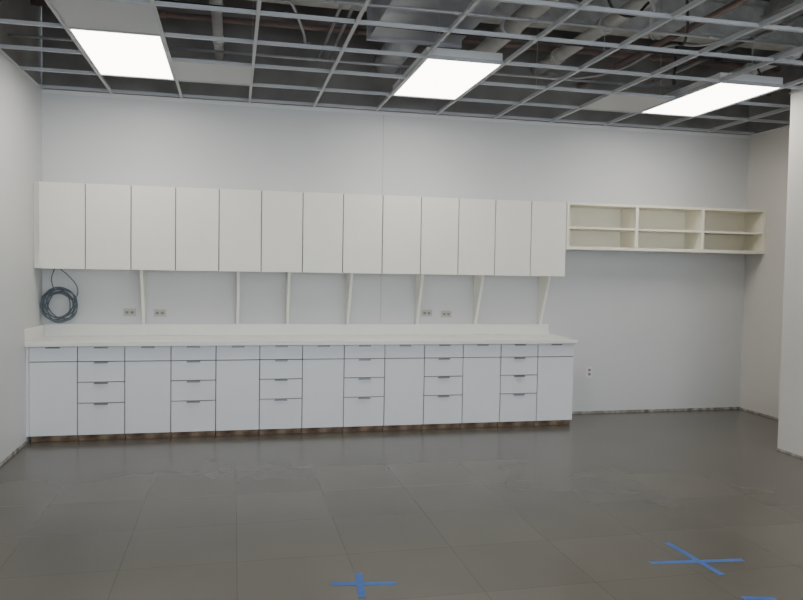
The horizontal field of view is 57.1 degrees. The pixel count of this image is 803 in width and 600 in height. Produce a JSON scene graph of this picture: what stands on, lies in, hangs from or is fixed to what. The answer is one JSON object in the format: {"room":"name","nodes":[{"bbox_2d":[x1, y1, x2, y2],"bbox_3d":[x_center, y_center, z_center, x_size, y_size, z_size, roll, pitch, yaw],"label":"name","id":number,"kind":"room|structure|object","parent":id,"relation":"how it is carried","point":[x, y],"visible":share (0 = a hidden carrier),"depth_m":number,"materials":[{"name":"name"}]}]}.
{"room":"unfinished workroom","nodes":[
{"label":"unfinished workroom","id":0,"kind":"room"},
{"bbox_2d":[0,0,41,461],"bbox_3d":[-2.308,-0.718,1.716,0.150,4.450,11.350,0,2,-13],"label":"wall","id":1,"kind":"structure","parent":0,"point":[20,97],"depth_m":6.31,"materials":[{"name":"paint"}]},
{"bbox_2d":[0,441,26,465],"bbox_3d":[-2.184,1.509,1.455,0.008,0.025,10.590,0,2,-13],"label":"baseboard","id":2,"kind":"structure","parent":1,"relation":"attached to","point":[25,442],"depth_m":6.22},
{"bbox_2d":[42,0,750,411],"bbox_3d":[0.317,-0.937,8.054,7.788,4.450,0.150,0,2,-13],"label":"wall","id":3,"kind":"structure","parent":0,"point":[655,330],"depth_m":7.97,"materials":[{"name":"paint"}]},
{"bbox_2d":[34,182,85,268],"bbox_3d":[-3.209,-0.697,7.009,0.448,0.798,0.339,0,2,-13],"label":"upper cabinet","id":4,"kind":"object","parent":3,"relation":"attached to","point":[59,207],"visible":0.95,"depth_m":6.85,"materials":[{"name":"beige laminate"}]},
{"bbox_2d":[40,269,77,322],"bbox_3d":[-3.292,-0.038,7.083,0.359,0.525,0.151,0,2,-13],"label":"cable coil","id":5,"kind":"object","parent":4,"relation":"hanging from","point":[51,293],"visible":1,"depth_m":7.10,"materials":[{"name":"grey"}]},
{"bbox_2d":[86,183,130,269],"bbox_3d":[-2.793,-0.694,7.104,0.403,0.798,0.339,0,2,-13],"label":"upper cabinet","id":6,"kind":"object","parent":3,"relation":"attached to","point":[108,206],"visible":0.91,"depth_m":6.94,"materials":[{"name":"beige laminate"}]},
{"bbox_2d":[123,309,135,315],"bbox_3d":[-2.699,0.123,7.332,0.120,0.076,0.012,0,2,-13],"label":"wall outlet","id":7,"kind":"object","parent":3,"relation":"attached to","point":[126,312],"visible":1,"depth_m":7.33,"materials":[{"name":"grey plastic"}]},
{"bbox_2d":[140,270,145,323],"bbox_3d":[-2.531,-0.026,7.230,0.028,0.538,0.269,0,2,-13],"label":"support bracket","id":8,"kind":"object","parent":3,"relation":"attached to","point":[142,272],"visible":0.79,"depth_m":7.23,"materials":[{"name":"white metal"}]},
{"bbox_2d":[131,185,175,269],"bbox_3d":[-2.399,-0.691,7.194,0.403,0.798,0.339,0,2,-13],"label":"upper cabinet","id":9,"kind":"object","parent":3,"relation":"attached to","point":[153,208],"visible":0.91,"depth_m":7.03,"materials":[{"name":"beige laminate"}]},
{"bbox_2d":[154,309,165,316],"bbox_3d":[-2.420,0.130,7.396,0.120,0.076,0.012,0,2,-13],"label":"wall outlet","id":10,"kind":"object","parent":3,"relation":"attached to","point":[157,312],"visible":1,"depth_m":7.39,"materials":[{"name":"grey plastic"}]},
{"bbox_2d":[176,187,218,270],"bbox_3d":[-2.005,-0.688,7.284,0.403,0.798,0.339,0,2,-13],"label":"upper cabinet","id":11,"kind":"object","parent":3,"relation":"attached to","point":[197,209],"visible":0.94,"depth_m":7.12,"materials":[{"name":"beige laminate"}]},
{"bbox_2d":[236,271,239,323],"bbox_3d":[-1.644,-0.019,7.433,0.028,0.538,0.269,0,2,-13],"label":"support bracket","id":12,"kind":"object","parent":3,"relation":"attached to","point":[238,272],"visible":1,"depth_m":7.38,"materials":[{"name":"beige laminate"}]},
{"bbox_2d":[219,189,261,271],"bbox_3d":[-1.611,-0.685,7.374,0.403,0.798,0.339,0,2,-13],"label":"upper cabinet","id":13,"kind":"object","parent":3,"relation":"attached to","point":[239,210],"visible":1,"depth_m":7.21,"materials":[{"name":"beige laminate"}]},
{"bbox_2d":[261,190,302,271],"bbox_3d":[-1.216,-0.682,7.464,0.403,0.798,0.339,0,2,-13],"label":"upper cabinet","id":14,"kind":"object","parent":3,"relation":"attached to","point":[281,211],"visible":0.91,"depth_m":7.30,"materials":[{"name":"beige laminate"}]},
{"bbox_2d":[286,272,290,323],"bbox_3d":[-1.157,-0.016,7.544,0.028,0.538,0.269,0,2,-13],"label":"support bracket","id":15,"kind":"object","parent":3,"relation":"attached to","point":[288,274],"visible":0.99,"depth_m":7.52,"materials":[{"name":"beige laminate"}]},
{"bbox_2d":[302,192,342,272],"bbox_3d":[-0.822,-0.679,7.554,0.403,0.798,0.339,0,2,-13],"label":"upper cabinet","id":16,"kind":"object","parent":3,"relation":"attached to","point":[322,237],"visible":0.94,"depth_m":7.39,"materials":[{"name":"beige laminate"}]},
{"bbox_2d":[346,273,352,323],"bbox_3d":[-0.543,-0.011,7.684,0.028,0.538,0.269,0,2,-13],"label":"support bracket","id":17,"kind":"object","parent":3,"relation":"attached to","point":[349,276],"visible":0.95,"depth_m":7.68,"materials":[{"name":"beige laminate"}]},
{"bbox_2d":[342,194,382,273],"bbox_3d":[-0.428,-0.676,7.644,0.403,0.798,0.339,0,2,-13],"label":"upper cabinet","id":18,"kind":"object","parent":3,"relation":"attached to","point":[362,213],"visible":0.94,"depth_m":7.48,"materials":[{"name":"beige laminate"}]},
{"bbox_2d":[380,115,383,322],"bbox_3d":[-0.207,-0.871,7.860,0.006,2.237,0.002,0,2,-13],"label":"trim","id":19,"kind":"structure","parent":3,"relation":"attached to","point":[383,115],"depth_m":7.84,"materials":[{"name":"grey"}]},
{"bbox_2d":[381,195,420,273],"bbox_3d":[-0.034,-0.673,7.734,0.403,0.798,0.339,0,2,-13],"label":"upper cabinet","id":20,"kind":"object","parent":3,"relation":"attached to","point":[401,215],"visible":0.93,"depth_m":7.57,"materials":[{"name":"beige laminate"}]},
{"bbox_2d":[415,274,423,323],"bbox_3d":[0.189,-0.006,7.851,0.028,0.538,0.269,0,2,-13],"label":"support bracket","id":21,"kind":"object","parent":3,"relation":"attached to","point":[419,278],"visible":1,"depth_m":7.87,"materials":[{"name":"beige laminate"}]},
{"bbox_2d":[421,310,431,316],"bbox_3d":[0.274,0.142,8.011,0.120,0.076,0.012,0,2,-13],"label":"wall outlet","id":22,"kind":"object","parent":3,"relation":"attached to","point":[424,313],"visible":1,"depth_m":8.01,"materials":[{"name":"grey plastic"}]},
{"bbox_2d":[420,197,458,274],"bbox_3d":[0.360,-0.670,7.824,0.403,0.798,0.339,0,2,-13],"label":"upper cabinet","id":23,"kind":"object","parent":3,"relation":"attached to","point":[439,215],"visible":0.9,"depth_m":7.66,"materials":[{"name":"beige laminate"}]},
{"bbox_2d":[441,311,451,317],"bbox_3d":[0.488,0.154,8.060,0.120,0.076,0.012,0,2,-13],"label":"wall outlet","id":24,"kind":"object","parent":3,"relation":"attached to","point":[444,314],"visible":1,"depth_m":8.06,"materials":[{"name":"grey plastic"}]},
{"bbox_2d":[457,198,495,274],"bbox_3d":[0.754,-0.667,7.914,0.403,0.798,0.339,0,2,-13],"label":"upper cabinet","id":25,"kind":"object","parent":3,"relation":"attached to","point":[476,218],"visible":0.94,"depth_m":7.75,"materials":[{"name":"beige laminate"}]},
{"bbox_2d":[473,275,483,323],"bbox_3d":[0.832,-0.001,7.998,0.028,0.538,0.269,0,2,-13],"label":"support bracket","id":26,"kind":"object","parent":3,"relation":"attached to","point":[478,279],"visible":0.94,"depth_m":8.02,"materials":[{"name":"beige laminate"}]},
{"bbox_2d":[494,200,531,275],"bbox_3d":[1.148,-0.664,8.004,0.403,0.798,0.339,0,2,-13],"label":"upper cabinet","id":27,"kind":"object","parent":3,"relation":"attached to","point":[512,217],"visible":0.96,"depth_m":7.84,"materials":[{"name":"beige laminate"}]},
{"bbox_2d":[537,276,550,323],"bbox_3d":[1.573,0.005,8.167,0.028,0.538,0.269,0,2,-13],"label":"support bracket","id":28,"kind":"object","parent":3,"relation":"attached to","point":[543,281],"visible":0.95,"depth_m":8.19,"materials":[{"name":"beige laminate"}]},
{"bbox_2d":[530,201,566,276],"bbox_3d":[1.542,-0.661,8.094,0.403,0.798,0.339,0,2,-13],"label":"upper cabinet","id":29,"kind":"object","parent":3,"relation":"attached to","point":[548,219],"visible":0.9,"depth_m":7.93,"materials":[{"name":"beige laminate"}]},
{"bbox_2d":[586,367,592,376],"bbox_3d":[2.154,0.827,8.470,0.076,0.120,0.012,0,2,-13],"label":"wall outlet","id":30,"kind":"object","parent":3,"relation":"attached to","point":[588,369],"visible":1,"depth_m":8.46,"materials":[{"name":"white plastic"}]},
{"bbox_2d":[572,407,738,413],"bbox_3d":[2.885,1.296,8.661,2.478,0.025,0.006,0,2,-13],"label":"baseboard","id":31,"kind":"structure","parent":3,"relation":"attached to","point":[715,408],"depth_m":8.67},
{"bbox_2d":[565,202,765,254],"bbox_3d":[2.955,-0.800,8.410,2.481,0.507,0.339,0,2,-13],"label":"open shelf unit","id":32,"kind":"object","parent":3,"relation":"attached to","point":[589,226],"visible":0.81,"depth_m":8.46,"materials":[{"name":"white wood"}]},
{"bbox_2d":[727,47,801,74],"bbox_3d":[3.531,-2.366,7.757,0.146,0.146,1.670,0,2,-13],"label":"insulated pipe","id":33,"kind":"object","parent":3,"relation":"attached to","point":[796,56],"visible":0.31,"depth_m":7.27,"materials":[{"name":"silver metal"}]},
{"bbox_2d":[0,409,802,599],"bbox_3d":[1.539,1.597,2.622,8.088,0.120,11.500,0,2,-13],"label":"floor","id":34,"kind":"structure","parent":0,"point":[579,509],"depth_m":4.90,"materials":[{"name":"tile"}]},
{"bbox_2d":[26,347,78,441],"bbox_3d":[-3.214,0.840,6.934,0.428,0.872,0.619,0,2,-13],"label":"base cabinet","id":35,"kind":"object","parent":34,"relation":"on","point":[51,372],"visible":0.84,"depth_m":6.65,"materials":[{"name":"white laminate"}]},
{"bbox_2d":[24,324,577,346],"bbox_3d":[-0.819,0.344,7.445,5.319,0.157,0.644,0,2,-13],"label":"countertop","id":36,"kind":"structure","parent":35,"relation":"on","point":[43,335],"depth_m":7.45,"materials":[{"name":"white laminate"}]},
{"bbox_2d":[78,346,125,439],"bbox_3d":[-2.807,0.843,7.027,0.405,0.872,0.619,0,2,-13],"label":"base cabinet","id":37,"kind":"object","parent":34,"relation":"on","point":[101,370],"visible":0.96,"depth_m":6.75,"materials":[{"name":"white laminate"}]},
{"bbox_2d":[125,346,171,438],"bbox_3d":[-2.411,0.846,7.117,0.405,0.872,0.619,0,2,-13],"label":"base cabinet","id":38,"kind":"object","parent":34,"relation":"on","point":[147,368],"visible":0.88,"depth_m":6.83,"materials":[{"name":"white laminate"}]},
{"bbox_2d":[171,346,215,436],"bbox_3d":[-2.015,0.849,7.208,0.405,0.872,0.619,0,2,-13],"label":"base cabinet","id":39,"kind":"object","parent":34,"relation":"on","point":[193,368],"visible":0.98,"depth_m":6.93,"materials":[{"name":"white laminate"}]},
{"bbox_2d":[216,346,259,435],"bbox_3d":[-1.619,0.852,7.298,0.405,0.872,0.619,0,2,-13],"label":"base cabinet","id":40,"kind":"object","parent":34,"relation":"on","point":[237,367],"visible":0.98,"depth_m":7.02,"materials":[{"name":"white laminate"}]},
{"bbox_2d":[259,345,301,434],"bbox_3d":[-1.224,0.855,7.388,0.405,0.872,0.619,0,2,-13],"label":"base cabinet","id":41,"kind":"object","parent":34,"relation":"on","point":[280,383],"visible":0.94,"depth_m":7.11,"materials":[{"name":"white laminate"}]},
{"bbox_2d":[301,345,343,432],"bbox_3d":[-0.828,0.858,7.479,0.405,0.872,0.619,0,2,-13],"label":"base cabinet","id":42,"kind":"object","parent":34,"relation":"on","point":[322,365],"visible":0.86,"depth_m":7.20,"materials":[{"name":"white laminate"}]},
{"bbox_2d":[342,345,384,431],"bbox_3d":[-0.432,0.861,7.569,0.405,0.872,0.619,0,2,-13],"label":"base cabinet","id":43,"kind":"object","parent":34,"relation":"on","point":[363,387],"visible":0.91,"depth_m":7.29,"materials":[{"name":"white laminate"}]},
{"bbox_2d":[331,573,395,597],"bbox_3d":[-0.194,1.457,3.796,0.254,0.002,0.271,3,3,43],"label":"cross","id":44,"kind":"object","parent":34,"relation":"on","point":[359,582],"visible":1,"depth_m":3.79,"materials":[{"name":"blue plastic"}]},
{"bbox_2d":[382,345,423,429],"bbox_3d":[-0.036,0.864,7.660,0.405,0.872,0.619,0,2,-13],"label":"base cabinet","id":45,"kind":"object","parent":34,"relation":"on","point":[403,364],"visible":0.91,"depth_m":7.38,"materials":[{"name":"white laminate"}]},
{"bbox_2d":[421,344,462,428],"bbox_3d":[0.359,0.867,7.750,0.405,0.872,0.619,0,2,-13],"label":"base cabinet","id":46,"kind":"object","parent":34,"relation":"on","point":[443,363],"visible":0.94,"depth_m":7.47,"materials":[{"name":"white laminate"}]},
{"bbox_2d":[460,344,500,427],"bbox_3d":[0.755,0.870,7.840,0.405,0.872,0.619,0,2,-13],"label":"base cabinet","id":47,"kind":"object","parent":34,"relation":"on","point":[481,362],"visible":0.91,"depth_m":7.56,"materials":[{"name":"white laminate"}]},
{"bbox_2d":[497,344,537,426],"bbox_3d":[1.151,0.873,7.931,0.405,0.872,0.619,0,2,-13],"label":"base cabinet","id":48,"kind":"object","parent":34,"relation":"on","point":[518,363],"visible":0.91,"depth_m":7.65,"materials":[{"name":"white laminate"}]},
{"bbox_2d":[534,344,573,425],"bbox_3d":[1.547,0.876,8.021,0.405,0.872,0.619,0,2,-13],"label":"base cabinet","id":49,"kind":"object","parent":34,"relation":"on","point":[554,393],"visible":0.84,"depth_m":7.74,"materials":[{"name":"white laminate"}]},
{"bbox_2d":[648,542,743,574],"bbox_3d":[1.659,1.473,4.169,0.449,0.002,0.405,3,3,36],"label":"cross","id":50,"kind":"object","parent":34,"relation":"on","point":[694,559],"visible":1,"depth_m":4.17,"materials":[{"name":"blue plastic"}]},
{"bbox_2d":[741,596,775,599],"bbox_3d":[1.827,1.502,3.548,0.169,0.002,0.392,0,2,-13],"label":"cross","id":51,"kind":"object","parent":34,"relation":"on","point":[743,597],"visible":1,"depth_m":3.70,"materials":[{"name":"blue plastic"}]},
{"bbox_2d":[0,0,802,137],"bbox_3d":[1.596,-1.740,2.483,7.788,0.066,11.200,0,2,-13],"label":"ceiling","id":52,"kind":"structure","parent":0,"point":[765,24],"depth_m":6.10,"materials":[{"name":"white metal"}]},
{"bbox_2d":[49,0,160,34],"bbox_3d":[-1.975,-1.915,4.960,0.644,0.018,0.644,0,2,-13],"label":"tile","id":53,"kind":"structure","parent":52,"relation":"in","point":[88,14],"depth_m":4.95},
{"bbox_2d":[69,29,174,79],"bbox_3d":[-2.193,-2.008,5.917,0.628,0.124,1.284,0,2,-13],"label":"recessed light","id":54,"kind":"object","parent":52,"relation":"in","point":[116,54],"visible":0.63,"depth_m":5.84,"materials":[{"name":"white plastic"}]},
{"bbox_2d":[172,61,250,84],"bbox_3d":[-1.627,-1.969,6.384,0.644,0.018,0.644,0,2,-13],"label":"tile","id":55,"kind":"structure","parent":52,"relation":"in","point":[184,70],"depth_m":6.38,"materials":[{"name":"white tile"}]},
{"bbox_2d":[393,47,502,99],"bbox_3d":[0.365,-1.989,6.501,0.628,0.124,1.284,0,2,-13],"label":"recessed light","id":56,"kind":"object","parent":52,"relation":"in","point":[434,78],"visible":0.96,"depth_m":6.32,"materials":[{"name":"white plastic"}]},
{"bbox_2d":[585,95,671,111],"bbox_3d":[2.210,-1.940,7.261,0.644,0.018,0.644,0,2,-13],"label":"tile","id":57,"kind":"structure","parent":52,"relation":"in","point":[613,102],"depth_m":7.26,"materials":[{"name":"white tile"}]},
{"bbox_2d":[641,72,782,115],"bbox_3d":[2.923,-1.970,7.085,0.628,0.124,1.284,0,2,-13],"label":"recessed light","id":58,"kind":"object","parent":52,"relation":"in","point":[720,95],"visible":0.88,"depth_m":6.90,"materials":[{"name":"white plastic"}]},
{"bbox_2d":[740,49,802,417],"bbox_3d":[4.413,-0.863,7.944,0.150,4.450,2.190,0,2,-13],"label":"wall","id":59,"kind":"structure","parent":0,"point":[768,151],"depth_m":8.50,"materials":[{"name":"paint"}]},
{"bbox_2d":[30,0,780,70],"bbox_3d":[0.473,-2.637,7.474,7.768,0.068,0.068,0,2,-13],"label":"pipe","id":60,"kind":"object","parent":59,"relation":"attached to","point":[162,13],"visible":0.51,"depth_m":7.23,"materials":[{"name":"brown"}]},
{"bbox_2d":[155,0,802,67],"bbox_3d":[0.783,-2.184,6.102,7.770,0.054,0.054,0,2,-14],"label":"pipe","id":61,"kind":"object","parent":59,"relation":"attached to","point":[583,46],"visible":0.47,"depth_m":6.27,"materials":[{"name":"black metal"}]},
{"bbox_2d":[739,407,778,419],"bbox_3d":[4.300,1.350,8.016,0.006,0.020,1.884,0,2,-13],"label":"baseboard","id":62,"kind":"structure","parent":59,"relation":"attached to","point":[739,407],"depth_m":8.60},
{"bbox_2d":[777,85,802,455],"bbox_3d":[5.064,-0.059,2.380,1.046,3.327,9.310,0,2,-13],"label":"wall","id":63,"kind":"structure","parent":0,"point":[790,421],"depth_m":6.68,"materials":[{"name":"paint"}]},
{"bbox_2d":[777,448,802,458],"bbox_3d":[4.523,1.589,2.332,0.006,0.020,9.310,0,2,-13],"label":"baseboard","id":64,"kind":"structure","parent":63,"relation":"attached to","point":[778,449],"depth_m":6.69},
{"bbox_3d":[1.617,-3.009,2.430,8.088,0.200,11.500,0,2,-13],"label":"ceiling","id":65,"kind":"structure","parent":0,"visible":0},
{"bbox_2d":[281,0,310,43],"bbox_3d":[-0.862,-2.237,5.695,0.100,0.153,2.077,1,2,4],"label":"conduit","id":66,"kind":"object","parent":65,"relation":"hanging from","point":[289,1],"visible":0.84,"depth_m":5.92,"materials":[{"name":"grey metal"}]},
{"bbox_2d":[8,33,681,89],"bbox_3d":[0.187,-2.110,6.714,6.880,0.029,0.029,0,2,-13],"label":"conduit","id":67,"kind":"object","parent":65,"relation":"hanging from","point":[9,34],"visible":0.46,"depth_m":6.52,"materials":[{"name":"grey metal"}]},
{"bbox_2d":[366,0,499,73],"bbox_3d":[1.025,-2.278,2.554,0.860,0.390,10.640,0,2,-13],"label":"air duct","id":68,"kind":"object","parent":65,"relation":"hanging from","point":[396,40],"visible":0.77,"depth_m":6.10,"materials":[{"name":"silver metal"}]},
{"bbox_2d":[252,0,754,82],"bbox_3d":[0.876,-2.367,2.794,5.315,1.137,10.543,0,2,-13],"label":"wires","id":69,"kind":"object","parent":65,"relation":"hanging from","point":[253,0],"visible":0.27,"depth_m":5.97,"materials":[{"name":"grey"}]},
{"bbox_2d":[249,0,802,52],"bbox_3d":[1.612,-2.699,2.443,7.788,0.420,11.200,0,2,-13],"label":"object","id":70,"kind":"object","parent":65,"relation":"attached to","point":[764,10],"visible":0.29,"depth_m":7.50,"materials":[{"name":"grey metal"}]},
{"bbox_2d":[305,0,802,46],"bbox_3d":[0.493,-2.079,5.373,6.880,0.029,0.029,0,2,-12],"label":"conduit","id":71,"kind":"object","parent":65,"relation":"hanging from","point":[534,20],"visible":0.97,"depth_m":5.49,"materials":[{"name":"grey metal"}]},
{"bbox_2d":[548,15,788,78],"bbox_3d":[2.310,-2.218,6.589,0.105,0.167,2.691,-1,3,-35],"label":"conduit","id":72,"kind":"object","parent":71,"relation":"attached to","point":[710,43],"visible":0.56,"depth_m":6.79,"materials":[{"name":"grey metal"}]},
{"bbox_2d":[672,0,688,84],"bbox_3d":[2.489,-2.217,6.621,0.070,0.165,2.703,2,2,18],"label":"conduit","id":73,"kind":"object","parent":71,"relation":"attached to","point":[686,1],"visible":0.74,"depth_m":6.17,"materials":[{"name":"black metal"}]},
{"bbox_2d":[576,0,649,17],"bbox_3d":[1.425,-2.180,5.340,1.055,0.162,0.046,0,3,-30],"label":"conduit","id":74,"kind":"object","parent":65,"relation":"hanging from","point":[608,1],"visible":0.58,"depth_m":5.48,"materials":[{"name":"black metal"}]},
{"bbox_2d":[649,0,655,39],"bbox_3d":[1.909,-2.188,5.648,0.083,0.149,1.558,2,3,20],"label":"conduit","id":75,"kind":"object","parent":65,"relation":"hanging from","point":[653,6],"visible":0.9,"depth_m":5.73,"materials":[{"name":"grey metal"}]},
{"bbox_3d":[2.328,-0.439,-3.117,6.742,4.450,0.150,0,2,-13],"label":"wall","id":76,"kind":"structure","parent":0,"visible":0},
{"bbox_2d":[209,0,223,60],"bbox_3d":[-0.581,-2.195,1.950,0.110,0.110,11.170,0,2,-13],"label":"insulated pipe","id":77,"kind":"object","parent":76,"relation":"attached to","point":[217,21],"visible":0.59,"depth_m":6.41,"materials":[{"name":"silver metal"}]},
{"bbox_2d":[318,0,344,57],"bbox_3d":[0.397,-2.247,2.161,0.034,0.034,11.150,0,2,-13],"label":"conduit","id":78,"kind":"object","parent":76,"relation":"attached to","point":[340,5],"visible":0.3,"depth_m":6.71,"materials":[{"name":"grey metal"}]},
{"bbox_2d":[328,0,357,58],"bbox_3d":[0.494,-2.247,2.183,0.034,0.034,11.150,0,2,-13],"label":"conduit","id":79,"kind":"object","parent":76,"relation":"attached to","point":[352,6],"visible":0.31,"depth_m":6.71,"materials":[{"name":"grey metal"}]},
{"bbox_2d":[470,0,558,52],"bbox_3d":[1.856,-2.197,2.506,0.195,0.195,11.170,0,2,-13],"label":"insulated pipe","id":80,"kind":"object","parent":76,"relation":"attached to","point":[493,45],"visible":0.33,"depth_m":6.28,"materials":[{"name":"silver metal"}]},
{"bbox_2d":[532,0,658,75],"bbox_3d":[2.735,-2.290,2.702,0.159,0.159,11.170,0,2,-13],"label":"insulated pipe","id":81,"kind":"object","parent":76,"relation":"attached to","point":[557,56],"visible":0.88,"depth_m":6.82,"materials":[{"name":"silver metal"}]},
{"bbox_2d":[577,0,749,87],"bbox_3d":[3.223,-2.146,2.810,0.068,0.068,11.150,0,2,-13],"label":"pipe","id":82,"kind":"object","parent":76,"relation":"attached to","point":[734,4],"visible":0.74,"depth_m":6.47,"materials":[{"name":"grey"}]},
{"bbox_2d":[651,14,802,83],"bbox_3d":[4.102,-2.240,3.006,0.049,0.049,11.150,0,2,-13],"label":"conduit","id":83,"kind":"object","parent":76,"relation":"attached to","point":[799,17],"visible":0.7,"depth_m":7.03,"materials":[{"name":"grey metal"}]}
]}

